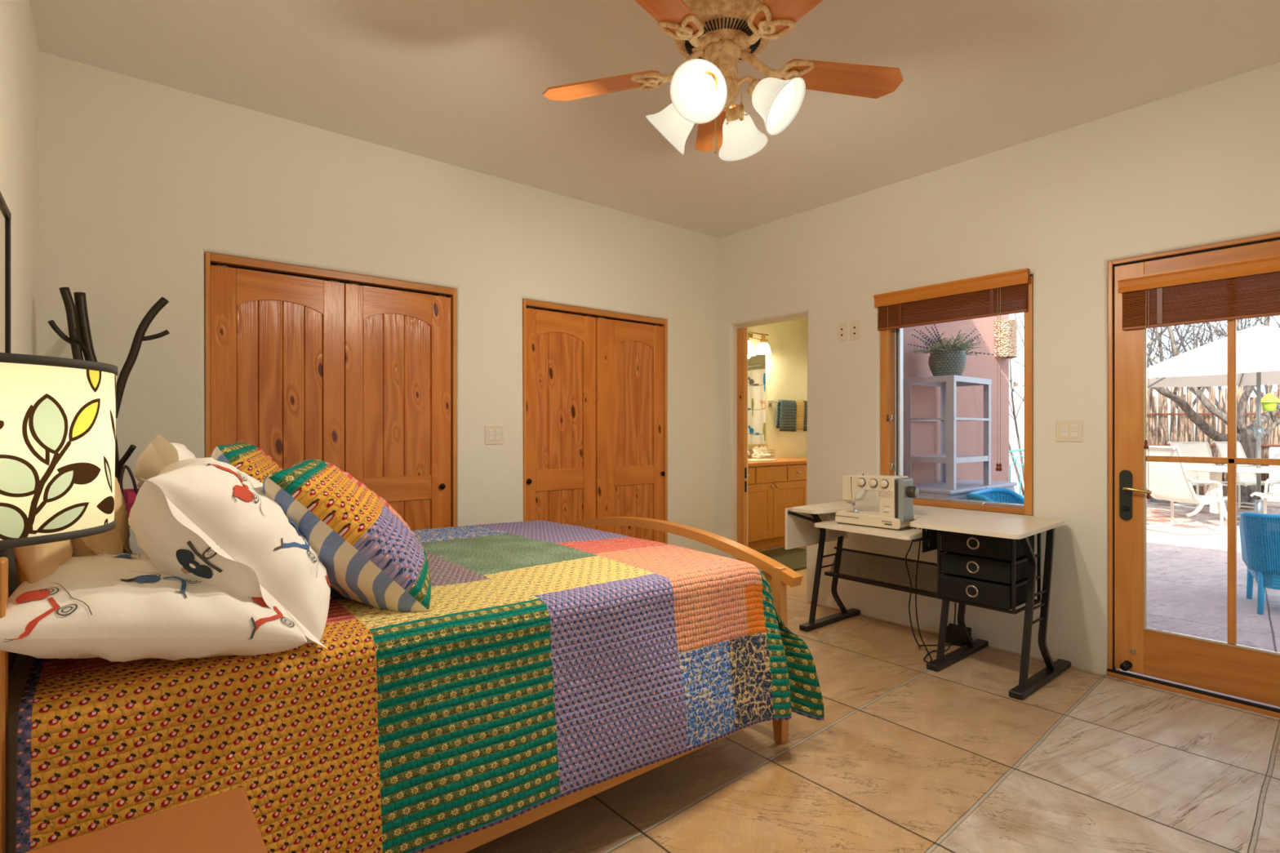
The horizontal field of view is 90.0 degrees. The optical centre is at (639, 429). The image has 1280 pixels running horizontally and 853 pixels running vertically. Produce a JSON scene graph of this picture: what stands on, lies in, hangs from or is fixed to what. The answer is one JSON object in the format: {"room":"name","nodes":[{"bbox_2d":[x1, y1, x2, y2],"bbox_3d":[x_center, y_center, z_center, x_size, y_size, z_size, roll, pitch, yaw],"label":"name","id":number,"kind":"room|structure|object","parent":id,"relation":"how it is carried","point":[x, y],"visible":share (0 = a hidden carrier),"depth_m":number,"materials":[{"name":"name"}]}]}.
{"room":"bedroom","nodes":[
{"label":"bedroom","id":0,"kind":"room"},
{"bbox_2d":[0,0,39,355],"bbox_3d":[-0.898,-0.175,0.557,0.200,2.850,5.802,0,0,-40],"label":"wall","id":1,"kind":"structure","parent":0,"point":[19,46],"depth_m":2.15,"materials":[{"name":"paint"}]},
{"bbox_2d":[0,191,10,353],"bbox_3d":[-1.474,-0.271,1.426,0.018,0.682,0.975,0,0,-40],"label":"picture frame","id":2,"kind":"object","parent":1,"relation":"attached to","point":[5,214],"visible":0.55,"depth_m":1.77,"materials":[{"name":"black wood"}]},
{"bbox_2d":[39,51,719,555],"bbox_3d":[-0.910,-0.170,4.151,4.354,2.860,0.160,0,0,-40],"label":"wall","id":3,"kind":"structure","parent":0,"point":[140,180],"depth_m":3.42,"materials":[{"name":"paint"}]},
{"bbox_2d":[210,264,344,471],"bbox_3d":[-1.861,0.213,3.314,0.613,2.049,0.034,0,0,-40],"label":"door","id":4,"kind":"structure","parent":3,"relation":"in","point":[277,340],"depth_m":3.29,"materials":[{"name":"brown wood"}]},
{"bbox_2d":[204,252,457,527],"bbox_3d":[-1.649,0.197,3.541,1.269,2.106,0.151,0,0,-40],"label":"trim","id":5,"kind":"structure","parent":3,"relation":"attached to","point":[213,259],"depth_m":3.44,"materials":[{"name":"brown wood"}]},
{"bbox_2d":[344,283,451,530],"bbox_3d":[-1.379,0.213,3.692,0.603,2.049,0.064,0,0,-40],"label":"door","id":6,"kind":"structure","parent":3,"relation":"in","point":[397,344],"depth_m":3.70,"materials":[{"name":"brown wood"}]},
{"bbox_2d":[484,425,503,444],"bbox_3d":[-0.916,0.032,4.033,0.125,0.121,0.014,0,0,-40],"label":"light switch","id":7,"kind":"object","parent":3,"relation":"attached to","point":[494,434],"visible":1,"depth_m":4.03,"materials":[{"name":"white plastic"}]},
{"bbox_2d":[526,307,595,529],"bbox_3d":[-0.535,0.213,4.388,0.572,2.049,0.064,0,0,-40],"label":"door","id":8,"kind":"structure","parent":3,"relation":"in","point":[561,347],"depth_m":4.40,"materials":[{"name":"brown wood"}]},
{"bbox_2d":[522,298,667,543],"bbox_3d":[-0.320,0.197,4.637,1.262,2.106,0.151,0,0,-40],"label":"trim","id":9,"kind":"structure","parent":3,"relation":"attached to","point":[535,304],"depth_m":4.47,"materials":[{"name":"brown wood"}]},
{"bbox_2d":[595,317,665,542],"bbox_3d":[-0.060,0.213,4.774,0.638,2.049,0.064,0,0,-40],"label":"door","id":10,"kind":"structure","parent":3,"relation":"in","point":[630,473],"depth_m":4.76,"materials":[{"name":"brown wood"}]},
{"bbox_2d":[29,0,1279,238],"bbox_3d":[0.699,-1.700,2.003,4.604,0.200,6.002,0,0,-40],"label":"ceiling","id":11,"kind":"structure","parent":0,"point":[461,83],"depth_m":2.86,"materials":[{"name":"paint"}]},
{"bbox_2d":[542,0,903,160],"bbox_3d":[0.286,-1.281,2.130,1.239,0.638,1.223,0,0,-40],"label":"ceiling fan","id":12,"kind":"object","parent":11,"relation":"hanging from","point":[713,37],"visible":1,"depth_m":2.13,"materials":[{"name":"brown wood"}]},
{"bbox_2d":[747,319,808,458],"bbox_3d":[1.480,-0.060,7.622,3.740,2.620,0.120,0,0,-40],"label":"wall","id":13,"kind":"structure","parent":0,"point":[786,367],"depth_m":7.77,"materials":[{"name":"yellow paint"}]},
{"bbox_2d":[747,349,765,444],"bbox_3d":[0.961,-0.383,7.111,1.330,1.095,0.007,0,0,-40],"label":"vanity mirror","id":14,"kind":"object","parent":13,"relation":"attached to","point":[756,362],"visible":0.21,"depth_m":7.43,"materials":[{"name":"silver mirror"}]},
{"bbox_2d":[747,331,771,355],"bbox_3d":[1.063,-1.002,7.062,1.071,0.257,0.213,0,0,-40],"label":"vanity light","id":15,"kind":"object","parent":13,"relation":"attached to","point":[763,348],"visible":0.38,"depth_m":7.27,"materials":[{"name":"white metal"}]},
{"bbox_2d":[760,333,766,342],"bbox_3d":[1.413,-1.040,7.334,0.080,0.110,0.080,0,0,-40],"label":"socket","id":16,"kind":"object","parent":15,"relation":"attached to","point":[762,340],"depth_m":7.31,"materials":[{"name":"gold metal"}]},
{"bbox_2d":[767,400,780,406],"bbox_3d":[1.832,-0.315,7.776,0.780,0.070,0.090,0,0,-40],"label":"towel bar","id":17,"kind":"object","parent":13,"relation":"attached to","point":[769,402],"visible":0.53,"depth_m":7.55,"materials":[{"name":"silver metal"}]},
{"bbox_2d":[776,399,796,431],"bbox_3d":[1.757,-0.170,7.663,0.324,0.381,0.067,0,0,-40],"label":"hand towel","id":18,"kind":"object","parent":17,"relation":"hanging from","point":[786,417],"visible":1,"depth_m":7.62,"materials":[{"name":"teal fabric"}]},
{"bbox_2d":[795,400,804,430],"bbox_3d":[1.935,-0.178,7.809,0.174,0.362,0.064,0,0,-40],"label":"hand towel","id":19,"kind":"object","parent":17,"relation":"hanging from","point":[800,404],"visible":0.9,"depth_m":7.79,"materials":[{"name":"yellow fabric"}]},
{"bbox_2d":[803,400,807,431],"bbox_3d":[2.058,-0.171,7.910,0.186,0.378,0.067,0,0,-40],"label":"hand towel","id":20,"kind":"object","parent":17,"relation":"hanging from","point":[805,423],"visible":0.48,"depth_m":7.86,"materials":[{"name":"fabric"}]},
{"bbox_2d":[798,317,808,321],"bbox_3d":[2.227,-1.430,6.715,3.740,0.120,2.470,0,0,-40],"label":"ceiling","id":21,"kind":"structure","parent":0,"point":[806,318],"depth_m":7.94,"materials":[{"name":"paint"}]},
{"bbox_2d":[465,543,1279,852],"bbox_3d":[1.858,1.310,3.540,8.349,0.120,6.900,0,0,-40],"label":"floor","id":22,"kind":"structure","parent":0,"point":[904,756],"depth_m":2.32,"materials":[{"name":"beige tile"}]},
{"bbox_2d":[47,287,169,483],"bbox_3d":[-2.132,0.344,2.584,0.377,1.804,0.262,0,0,-40],"label":"coat rack","id":23,"kind":"object","parent":22,"relation":"on","point":[80,340],"visible":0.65,"depth_m":2.54,"materials":[{"name":"wood"}]},
{"bbox_2d":[119,465,139,527],"bbox_3d":[-2.050,0.265,2.574,0.120,0.250,0.060,0,0,-40],"label":"handbag","id":24,"kind":"object","parent":23,"relation":"hanging from","point":[129,495],"visible":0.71,"depth_m":2.56,"materials":[{"name":"pink fabric"}]},
{"bbox_2d":[24,786,267,852],"bbox_3d":[-0.651,0.925,0.760,0.426,0.650,0.522,0,0,-40],"label":"nightstand","id":25,"kind":"object","parent":22,"relation":"on","point":[225,822],"visible":1,"depth_m":0.95,"materials":[{"name":"brown wood"}]},
{"bbox_2d":[0,352,117,549],"bbox_3d":[-0.692,0.264,0.661,0.236,0.672,0.236,0,0,-40],"label":"table lamp","id":26,"kind":"object","parent":25,"relation":"on","point":[58,415],"visible":1,"depth_m":0.63,"materials":[{"name":"beige fabric"}]},
{"bbox_2d":[0,516,803,852],"bbox_3d":[-0.793,0.733,2.437,2.328,1.035,1.692,0,0,-40],"label":"bed","id":27,"kind":"object","parent":22,"relation":"on","point":[15,668],"visible":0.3,"depth_m":1.74,"materials":[{"name":"brown wood"}]},
{"bbox_2d":[15,520,824,852],"bbox_3d":[-0.713,0.799,2.433,2.256,0.647,1.750,0,0,-40],"label":"patchwork quilt","id":28,"kind":"object","parent":27,"relation":"on","point":[546,662],"visible":0.72,"depth_m":1.64,"materials":[{"name":"multicoloured fabric"}]},
{"bbox_2d":[71,476,133,556],"bbox_3d":[-1.484,0.250,1.731,0.184,0.492,0.702,0,0,-40],"label":"pillow","id":29,"kind":"object","parent":28,"relation":"on","point":[116,540],"visible":0.14,"depth_m":1.57,"materials":[{"name":"fabric"}]},
{"bbox_2d":[12,539,73,584],"bbox_3d":[-1.400,0.165,1.503,0.112,0.419,0.600,0,0,-40],"label":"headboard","id":30,"kind":"object","parent":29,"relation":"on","point":[33,563],"visible":0.2,"depth_m":1.30,"materials":[{"name":"fabric"}]},
{"bbox_2d":[0,552,306,662],"bbox_3d":[-1.129,0.399,1.488,0.533,0.227,0.690,0,0,-40],"label":"pillow","id":31,"kind":"object","parent":28,"relation":"on","point":[122,607],"visible":0.86,"depth_m":1.28,"materials":[{"name":"fabric"}]},
{"bbox_2d":[133,433,195,488],"bbox_3d":[-1.485,0.250,2.126,0.308,0.483,0.736,0,0,-40],"label":"pillow","id":32,"kind":"object","parent":28,"relation":"on","point":[159,453],"visible":0.18,"depth_m":1.84,"materials":[{"name":"fabric"}]},
{"bbox_2d":[128,457,331,648],"bbox_3d":[-1.052,0.294,1.659,0.420,0.441,0.724,0,0,-31],"label":"pillow","id":33,"kind":"object","parent":28,"relation":"on","point":[206,520],"visible":0.74,"depth_m":1.42,"materials":[{"name":"fabric"}]},
{"bbox_2d":[209,442,282,483],"bbox_3d":[-1.419,0.268,2.422,0.350,0.438,0.620,0,0,-28],"label":"sham","id":34,"kind":"object","parent":28,"relation":"on","point":[251,460],"visible":0.28,"depth_m":2.17,"materials":[{"name":"fabric"}]},
{"bbox_2d":[262,458,431,612],"bbox_3d":[-0.868,0.304,1.925,0.434,0.428,0.622,0,0,-22],"label":"sham","id":35,"kind":"object","parent":28,"relation":"on","point":[371,557],"visible":0.87,"depth_m":1.69,"materials":[{"name":"multicoloured fabric"}]},
{"bbox_2d":[747,444,806,549],"bbox_3d":[1.354,0.713,7.060,2.210,1.075,0.583,0,0,-40],"label":"bathroom vanity","id":36,"kind":"object","parent":22,"relation":"on","point":[774,487],"visible":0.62,"depth_m":6.79,"materials":[{"name":"brown wood"}]},
{"bbox_2d":[747,457,806,466],"bbox_3d":[1.350,0.356,7.064,2.210,0.037,0.573,0,0,-40],"label":"countertop","id":37,"kind":"structure","parent":36,"relation":"on","point":[793,460],"depth_m":6.89,"materials":[{"name":"brown wood"}]},
{"bbox_2d":[748,445,774,459],"bbox_3d":[1.386,0.257,7.311,0.284,0.154,0.165,0,0,-40],"label":"basket","id":38,"kind":"object","parent":37,"relation":"on","point":[761,452],"visible":0.76,"depth_m":7.26,"materials":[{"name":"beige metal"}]},
{"bbox_2d":[747,457,777,462],"bbox_3d":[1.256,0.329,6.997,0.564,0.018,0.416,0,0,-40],"label":"sink basin","id":39,"kind":"object","parent":37,"relation":"in","point":[751,460],"visible":0.73,"depth_m":6.95,"materials":[{"name":"white ceramic"}]},
{"bbox_2d":[759,546,806,571],"bbox_3d":[1.411,1.241,6.165,1.020,0.018,0.720,0,0,-40],"label":"bath mat","id":40,"kind":"object","parent":22,"relation":"on","point":[795,559],"visible":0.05,"depth_m":6.20,"materials":[{"name":"green fabric"}]},
{"bbox_2d":[785,500,1071,700],"bbox_3d":[1.570,0.863,3.642,0.765,0.775,1.341,0,0,-40],"label":"table","id":41,"kind":"object","parent":22,"relation":"on","point":[989,562],"visible":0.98,"depth_m":3.28,"materials":[{"name":"white laminate"}]},
{"bbox_2d":[835,471,919,530],"bbox_3d":[1.350,0.390,3.636,0.187,0.317,0.461,0,0,-40],"label":"sewing machine","id":42,"kind":"object","parent":41,"relation":"on","point":[896,495],"visible":0.97,"depth_m":3.54,"materials":[{"name":"beige plastic"}]},
{"bbox_2d":[905,527,957,647],"bbox_3d":[1.656,0.877,3.662,0.371,0.745,0.097,0,0,-28],"label":"power cord","id":43,"kind":"object","parent":42,"relation":"attached to","point":[919,646],"visible":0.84,"depth_m":3.59,"materials":[{"name":"black plastic"}]},
{"bbox_2d":[915,528,955,662],"bbox_3d":[1.728,0.877,3.618,0.536,0.745,0.138,0,0,-35],"label":"power cord","id":44,"kind":"object","parent":22,"relation":"on","point":[928,652],"visible":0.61,"depth_m":3.56,"materials":[{"name":"black plastic"}]},
{"bbox_2d":[945,622,972,646],"bbox_3d":[1.864,1.208,3.776,0.130,0.085,0.145,0,0,-40],"label":"foot pedal","id":45,"kind":"object","parent":22,"relation":"on","point":[958,638],"visible":0.51,"depth_m":3.75,"materials":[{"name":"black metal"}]},
{"bbox_2d":[720,62,1279,674],"bbox_3d":[2.463,-0.170,3.328,0.205,2.860,5.402,0,0,-40],"label":"wall","id":46,"kind":"structure","parent":0,"point":[1198,166],"depth_m":3.52,"materials":[{"name":"paint"}]},
{"bbox_2d":[737,327,746,561],"bbox_3d":[0.832,0.200,5.283,0.045,2.080,0.106,0,0,-40],"label":"door","id":47,"kind":"structure","parent":46,"relation":"in","point":[741,332],"depth_m":5.25,"materials":[{"name":"brown wood"}]},
{"bbox_2d":[837,323,846,341],"bbox_3d":[1.404,-0.678,4.446,0.008,0.123,0.069,0,0,-40],"label":"wall jack","id":48,"kind":"object","parent":46,"relation":"attached to","point":[842,328],"visible":1,"depth_m":4.44,"materials":[{"name":"beige plastic"}]},
{"bbox_2d":[850,320,859,340],"bbox_3d":[1.467,-0.679,4.369,0.008,0.126,0.071,0,0,-40],"label":"wall jack","id":49,"kind":"object","parent":46,"relation":"attached to","point":[855,326],"visible":1,"depth_m":4.37,"materials":[{"name":"beige plastic"}]},
{"bbox_2d":[880,275,1033,515],"bbox_3d":[1.931,-0.190,3.932,0.128,1.326,0.908,0,0,-40],"label":"window","id":50,"kind":"structure","parent":46,"relation":"in","point":[891,431],"depth_m":4.09,"materials":[{"name":"brown wood"}]},
{"bbox_2d":[873,267,1029,471],"bbox_3d":[1.858,-0.328,3.890,0.061,1.125,0.920,0,0,-40],"label":"blind","id":51,"kind":"object","parent":50,"relation":"attached to","point":[1004,293],"visible":1,"depth_m":3.83,"materials":[{"name":"brown wood"}]},
{"bbox_2d":[1056,420,1083,441],"bbox_3d":[2.272,0.006,3.388,0.014,0.113,0.123,0,0,-40],"label":"light switch","id":52,"kind":"object","parent":46,"relation":"attached to","point":[1066,430],"visible":1,"depth_m":3.39,"materials":[{"name":"white plastic"}]},
{"bbox_2d":[1106,232,1279,718],"bbox_3d":[2.740,0.195,2.949,0.170,2.113,0.945,0,0,-40],"label":"trim","id":53,"kind":"structure","parent":46,"relation":"attached to","point":[1224,699],"depth_m":3.25,"materials":[{"name":"brown wood"}]},
{"bbox_2d":[1114,240,1279,706],"bbox_3d":[2.701,0.190,2.917,0.105,2.048,0.897,0,0,-40],"label":"door","id":54,"kind":"structure","parent":46,"relation":"in","point":[1248,673],"depth_m":3.17,"materials":[{"name":"brown wood"}]},
{"bbox_2d":[1117,253,1279,499],"bbox_3d":[2.696,-0.211,2.901,0.049,1.102,0.864,0,0,-40],"label":"blind","id":55,"kind":"object","parent":54,"relation":"attached to","point":[1247,288],"visible":1,"depth_m":2.98,"materials":[{"name":"brown wood"}]},
{"label":"outside","id":56,"kind":"structure","parent":0,"visible":0},
{"bbox_2d":[1146,496,1279,525],"bbox_3d":[17.653,1.390,21.032,66.000,0.001,70.000,0,0,-39],"label":"ground","id":57,"kind":"structure","parent":56,"point":[1157,513],"depth_m":10.60,"materials":[{"name":"beige soil"}]},
{"bbox_2d":[902,314,1008,484],"bbox_3d":[2.567,-0.240,5.375,2.560,3.220,0.030,0,0,-40],"label":"wall","id":58,"kind":"structure","parent":57,"relation":"on","point":[925,400],"depth_m":5.58,"materials":[{"name":"pink paint"}]},
{"bbox_2d":[994,319,1017,359],"bbox_3d":[3.446,-0.850,5.991,0.270,0.340,0.136,0,0,-40],"label":"wall sconce","id":59,"kind":"object","parent":58,"relation":"attached to","point":[1008,326],"visible":0.98,"depth_m":5.92,"materials":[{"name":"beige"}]},
{"bbox_2d":[1008,386,1023,494],"bbox_3d":[7.453,0.290,12.000,2.600,2.200,0.250,0,0,0],"label":"wall","id":60,"kind":"structure","parent":57,"relation":"on","point":[1013,441],"depth_m":11.87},
{"bbox_2d":[1008,312,1023,494],"bbox_3d":[5.181,-0.707,8.535,3.483,4.220,2.813,0,0,-20],"label":"bare tree","id":61,"kind":"object","parent":57,"relation":"on","point":[1012,390],"visible":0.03,"depth_m":8.59,"materials":[{"name":"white plant"}]},
{"bbox_2d":[1013,382,1279,496],"bbox_3d":[11.552,0.167,13.480,11.643,2.451,0.239,0,0,0],"label":"fence","id":62,"kind":"object","parent":57,"relation":"on","point":[1157,427],"visible":0.14,"depth_m":13.46,"materials":[{"name":"brown wood"}]},
{"bbox_2d":[1150,495,1177,503],"bbox_3d":[10.048,0.851,12.328,0.991,1.078,0.942,0,0,-40],"label":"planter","id":63,"kind":"object","parent":57,"relation":"on","point":[1152,500],"visible":0.12,"depth_m":12.19,"materials":[{"name":"grey concrete"}]},
{"bbox_2d":[1146,323,1205,389],"bbox_3d":[12.005,-1.375,15.612,4.686,5.542,2.259,0,0,-7],"label":"bare tree","id":64,"kind":"object","parent":57,"relation":"on","point":[1153,332],"visible":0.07,"depth_m":15.58,"materials":[{"name":"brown plant"}]},
{"bbox_2d":[1146,315,1277,408],"bbox_3d":[15.323,-1.474,17.770,4.426,5.740,2.796,0,0,-19],"label":"bare tree","id":65,"kind":"object","parent":57,"relation":"on","point":[1194,402],"visible":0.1,"depth_m":17.97,"materials":[{"name":"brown plant"}]},
{"bbox_2d":[1146,315,1279,508],"bbox_3d":[10.643,-1.044,11.488,6.436,4.895,3.295,0,0,-3],"label":"bare tree","id":66,"kind":"object","parent":57,"relation":"on","point":[1245,435],"visible":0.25,"depth_m":11.26,"materials":[{"name":"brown plant"}]},
{"bbox_2d":[1261,384,1279,411],"bbox_3d":[10.719,-0.910,10.900,0.310,1.181,0.310,0,0,-40],"label":"bird feeder","id":67,"kind":"object","parent":66,"relation":"hanging from","point":[1269,402],"visible":0.9,"depth_m":10.84,"materials":[{"name":"plastic"}]},
{"bbox_2d":[1261,402,1277,411],"bbox_3d":[10.719,-0.399,10.900,0.200,0.160,0.200,0,0,-40],"label":"cup","id":68,"kind":"object","parent":67,"relation":"on","point":[1267,406],"depth_m":10.84,"materials":[{"name":"ceramic"}]},
{"bbox_2d":[1147,315,1279,474],"bbox_3d":[14.219,-1.414,16.749,4.827,5.619,2.599,0,0,24],"label":"bare tree","id":69,"kind":"object","parent":57,"relation":"on","point":[1245,319],"visible":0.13,"depth_m":16.39,"materials":[{"name":"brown plant"}]},
{"bbox_2d":[1195,315,1279,440],"bbox_3d":[19.277,-1.503,19.594,4.384,5.798,2.291,0,0,-9],"label":"bare tree","id":70,"kind":"object","parent":57,"relation":"on","point":[1265,386],"visible":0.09,"depth_m":19.48,"materials":[{"name":"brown plant"}]},
{"bbox_2d":[1269,447,1279,496],"bbox_3d":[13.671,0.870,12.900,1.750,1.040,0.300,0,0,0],"label":"sling chair","id":71,"kind":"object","parent":57,"relation":"on","point":[1274,452],"depth_m":12.90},
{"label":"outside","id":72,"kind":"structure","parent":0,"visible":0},
{"bbox_2d":[1146,525,1279,653],"bbox_3d":[8.027,1.375,5.450,11.079,0.150,12.200,0,0,-40],"label":"patio","id":73,"kind":"structure","parent":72,"point":[1187,575],"depth_m":5.13,"materials":[{"name":"grey concrete"}]},
{"bbox_2d":[913,483,986,499],"bbox_3d":[2.262,0.863,4.816,0.583,0.874,0.425,0,0,-40],"label":"storage cabinet","id":74,"kind":"object","parent":73,"relation":"on","point":[931,490],"visible":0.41,"depth_m":4.62,"materials":[{"name":"grey plastic"}]},
{"bbox_2d":[903,374,991,489],"bbox_3d":[2.347,0.018,4.876,0.633,0.815,0.378,0,0,-40],"label":"metal shelf","id":75,"kind":"object","parent":74,"relation":"on","point":[948,458],"visible":0.94,"depth_m":4.79,"materials":[{"name":"white metal"}]},
{"bbox_2d":[907,324,997,376],"bbox_3d":[2.317,-0.587,4.839,0.692,0.395,0.546,0,0,-40],"label":"flower pot","id":76,"kind":"object","parent":75,"relation":"on","point":[943,360],"visible":0.99,"depth_m":4.73,"materials":[{"name":"green ceramic"}]},
{"bbox_2d":[933,479,1017,491],"bbox_3d":[2.715,0.863,5.190,0.588,0.874,0.425,0,0,-40],"label":"storage cabinet","id":77,"kind":"object","parent":73,"relation":"on","point":[994,484],"visible":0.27,"depth_m":5.15,"materials":[{"name":"grey plastic"}]},
{"bbox_2d":[966,488,1023,504],"bbox_3d":[2.659,0.867,4.392,0.647,0.867,0.716,0,0,42],"label":"wicker chair","id":78,"kind":"object","parent":73,"relation":"on","point":[991,495],"visible":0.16,"depth_m":4.75,"materials":[{"name":"teal wicker"}]},
{"bbox_2d":[1008,448,1023,497],"bbox_3d":[4.837,0.769,8.167,0.578,1.064,0.543,0,0,28],"label":"garden chair","id":79,"kind":"object","parent":73,"relation":"on","point":[1015,450],"visible":0.19,"depth_m":7.96,"materials":[{"name":"teal metal"}]},
{"bbox_2d":[1146,445,1227,535],"bbox_3d":[6.933,0.747,8.238,0.883,1.105,0.685,0,0,-10],"label":"sling chair","id":80,"kind":"object","parent":73,"relation":"on","point":[1171,482],"visible":0.79,"depth_m":8.10,"materials":[{"name":"white fabric"}]},
{"bbox_2d":[1167,440,1247,509],"bbox_3d":[9.427,0.747,10.669,0.685,1.105,0.883,0,0,6],"label":"sling chair","id":81,"kind":"object","parent":73,"relation":"on","point":[1193,449],"visible":0.58,"depth_m":10.92,"materials":[{"name":"white fabric"}]},
{"bbox_2d":[1146,321,1279,522],"bbox_3d":[8.895,-0.135,9.200,3.184,2.870,3.184,0,0,14],"label":"patio umbrella","id":82,"kind":"object","parent":73,"relation":"on","point":[1258,346],"visible":0.82,"depth_m":9.02,"materials":[{"name":"white fabric"}]},
{"bbox_2d":[1185,465,1279,520],"bbox_3d":[8.895,0.924,9.200,2.275,0.759,1.300,0,0,0],"label":"patio table","id":83,"kind":"object","parent":73,"relation":"on","point":[1215,471],"visible":0.71,"depth_m":9.15,"materials":[{"name":"beige metal"}]},
{"bbox_2d":[1210,440,1279,508],"bbox_3d":[10.352,0.747,10.816,0.685,1.105,0.883,0,0,-17],"label":"sling chair","id":84,"kind":"object","parent":73,"relation":"on","point":[1250,479],"visible":0.41,"depth_m":11.01,"materials":[{"name":"white fabric"}]},
{"bbox_2d":[1238,511,1279,614],"bbox_3d":[4.716,0.942,4.524,0.716,0.718,0.647,0,0,39],"label":"wicker chair","id":85,"kind":"object","parent":73,"relation":"on","point":[1259,557],"visible":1,"depth_m":4.49,"materials":[{"name":"teal wicker"}]},
{"bbox_2d":[1249,476,1279,524],"bbox_3d":[8.609,0.747,8.277,0.882,1.105,0.685,0,0,19],"label":"sling chair","id":86,"kind":"object","parent":73,"relation":"on","point":[1265,495],"visible":0.81,"depth_m":8.64,"materials":[{"name":"beige metal"}]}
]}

